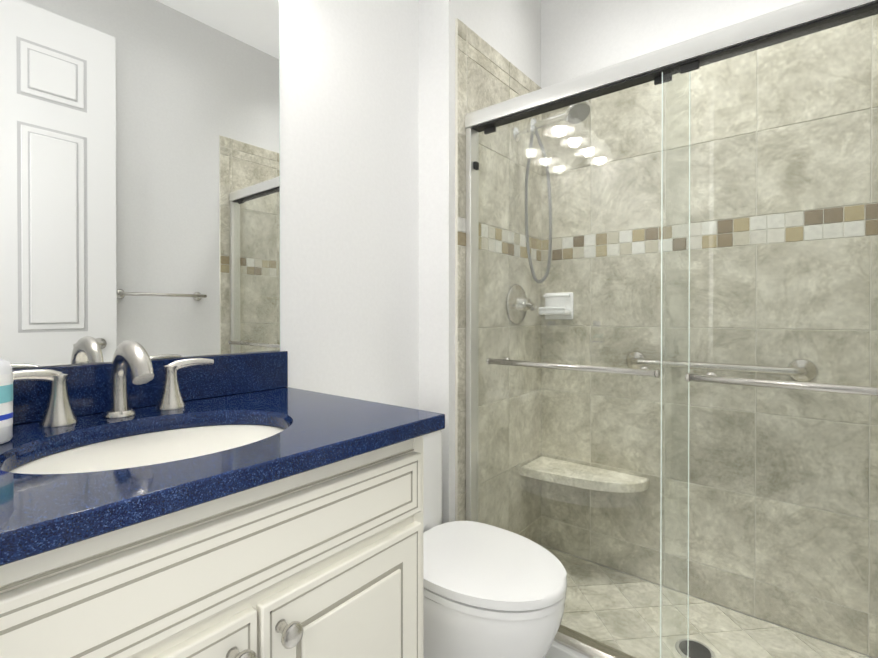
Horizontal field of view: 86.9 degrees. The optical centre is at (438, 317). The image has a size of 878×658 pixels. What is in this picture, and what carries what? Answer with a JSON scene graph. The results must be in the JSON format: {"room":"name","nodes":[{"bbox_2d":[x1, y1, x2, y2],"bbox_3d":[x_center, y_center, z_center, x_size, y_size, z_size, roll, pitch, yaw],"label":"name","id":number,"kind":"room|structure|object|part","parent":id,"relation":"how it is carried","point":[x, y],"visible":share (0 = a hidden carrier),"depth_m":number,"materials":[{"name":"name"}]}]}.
{"room":"bathroom","nodes":[
{"label":"bathroom","id":0,"kind":"room"},
{"bbox_2d":[12,0,418,409],"bbox_3d":[-0.580,-0.286,1.167,0.120,2.750,1.462,0,0,39],"label":"wall","id":1,"kind":"structure","parent":0,"point":[349,198],"depth_m":1.45,"materials":[{"name":"paint"}]},
{"bbox_2d":[0,0,280,367],"bbox_3d":[-0.665,-0.403,0.960,0.005,0.986,0.748,0,0,39],"label":"mirror glass","id":2,"kind":"object","parent":1,"relation":"attached to","point":[140,171],"visible":0.93,"depth_m":0.99,"materials":[{"name":"silver mirror"}]},
{"bbox_2d":[0,350,287,451],"bbox_3d":[-0.655,0.141,0.964,0.020,0.098,0.761,0,0,39],"label":"backsplash","id":3,"kind":"structure","parent":1,"relation":"attached to","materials":[{"name":"blue stone"}]},
{"bbox_2d":[419,0,540,523],"bbox_3d":[0.190,-0.291,2.011,0.260,2.750,0.818,0,0,39],"label":"wall","id":4,"kind":"structure","parent":0,"point":[509,30],"depth_m":1.65,"materials":[{"name":"paint"}]},
{"bbox_2d":[455,18,541,544],"bbox_3d":[0.266,0.000,1.890,0.012,2.110,0.649,0,0,39],"label":"wall tile","id":5,"kind":"structure","parent":4,"relation":"attached to","point":[486,74],"depth_m":1.84,"materials":[{"name":"beige tile"}]},
{"bbox_2d":[506,284,536,323],"bbox_3d":[0.372,-0.055,1.915,0.122,0.170,0.170,0,0,39],"label":"valve","id":6,"kind":"object","parent":5,"relation":"attached to","point":[517,301],"depth_m":1.91,"materials":[{"name":"silver metal"}]},
{"bbox_2d":[513,100,591,282],"bbox_3d":[0.436,-0.476,1.825,0.331,0.673,0.116,0,0,39],"label":"shower head","id":7,"kind":"object","parent":5,"relation":"attached to","point":[571,116],"depth_m":1.87},
{"bbox_2d":[540,0,873,657],"bbox_3d":[1.117,-0.289,1.711,1.560,2.750,0.120,0,0,39],"label":"wall","id":8,"kind":"structure","parent":0,"point":[580,37],"depth_m":1.93,"materials":[{"name":"paint"}]},
{"bbox_2d":[541,14,877,657],"bbox_3d":[1.029,0.023,1.699,1.440,2.065,0.012,0,0,39],"label":"wall tile","id":9,"kind":"structure","parent":8,"relation":"attached to","point":[719,200],"depth_m":1.67,"materials":[{"name":"beige tile"}]},
{"bbox_2d":[538,292,572,319],"bbox_3d":[0.515,-0.051,2.050,0.135,0.120,0.084,0,0,39],"label":"soap dish","id":10,"kind":"object","parent":9,"relation":"attached to","point":[561,301],"depth_m":2.05,"materials":[{"name":"white ceramic"}]},
{"bbox_2d":[520,456,649,492],"bbox_3d":[0.594,0.658,1.918,0.470,0.037,0.200,0,0,39],"label":"seat","id":11,"kind":"object","parent":9,"relation":"attached to","point":[555,463],"depth_m":1.89,"materials":[{"name":"tile"}]},
{"bbox_2d":[626,351,817,381],"bbox_3d":[0.987,0.176,1.688,0.610,0.080,0.059,0,0,39],"label":"grab rail","id":12,"kind":"object","parent":9,"relation":"attached to","point":[803,369],"depth_m":1.61,"materials":[{"name":"silver metal"}]},
{"bbox_3d":[0.063,1.145,0.206,2.340,0.100,3.800,0,0,39],"label":"floor","id":13,"kind":"structure","parent":0,"visible":0},
{"bbox_2d":[0,340,444,657],"bbox_3d":[-0.442,0.567,0.797,0.565,1.049,0.765,0,0,39],"label":"bathroom vanity","id":14,"kind":"object","parent":13,"relation":"on","point":[249,505],"visible":1,"depth_m":0.69,"materials":[{"name":"white"}]},
{"bbox_2d":[0,358,12,443],"bbox_3d":[-0.688,0.098,0.695,0.092,0.186,0.074,0,0,39],"label":"soap bottle","id":15,"kind":"object","parent":14,"relation":"on","point":[6,403],"visible":1,"depth_m":0.70,"materials":[{"name":"white plastic"}]},
{"bbox_2d":[0,340,213,427],"bbox_3d":[-0.578,0.116,0.866,0.170,0.149,0.352,0,0,39],"label":"faucet","id":16,"kind":"object","parent":14,"relation":"on","point":[59,412],"depth_m":0.88,"materials":[{"name":"silver metal"}]},
{"bbox_2d":[423,419,566,657],"bbox_3d":[0.046,0.704,1.328,0.653,0.768,0.361,0,0,39],"label":"toilet","id":17,"kind":"object","parent":13,"relation":"on","point":[490,591],"visible":0.48,"depth_m":1.16,"materials":[{"name":"white ceramic"}]},
{"bbox_3d":[0.119,0.680,1.270,0.467,0.048,0.360,0,0,39],"label":"seat lid","id":18,"kind":"part","parent":17,"relation":"part of","materials":[{"name":"white ceramic"}]},
{"bbox_2d":[544,641,589,657],"bbox_3d":[0.661,1.051,1.249,1.415,0.075,0.105,0,0,39],"label":"sill","id":19,"kind":"structure","parent":13,"relation":"on","point":[557,650],"depth_m":1.42,"materials":[{"name":"white stone"}]},
{"bbox_2d":[465,0,877,657],"bbox_3d":[0.651,0.138,1.231,1.414,1.750,0.107,0,0,39],"label":"shower door","id":20,"kind":"structure","parent":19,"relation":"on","point":[805,18],"depth_m":1.26,"materials":[{"name":"clear glass"}]},
{"bbox_2d":[542,546,871,657],"bbox_3d":[0.860,1.072,1.496,1.416,0.030,0.528,0,0,39],"label":"floor","id":21,"kind":"structure","parent":13,"relation":"on","point":[693,622],"depth_m":1.60,"materials":[{"name":"beige tile"}]},
{"bbox_2d":[675,639,714,657],"bbox_3d":[0.810,1.056,1.466,0.111,0.007,0.111,0,0,39],"label":"floor drain","id":22,"kind":"object","parent":21,"relation":"on","point":[701,648],"depth_m":1.47,"materials":[{"name":"grey metal"}]}
]}

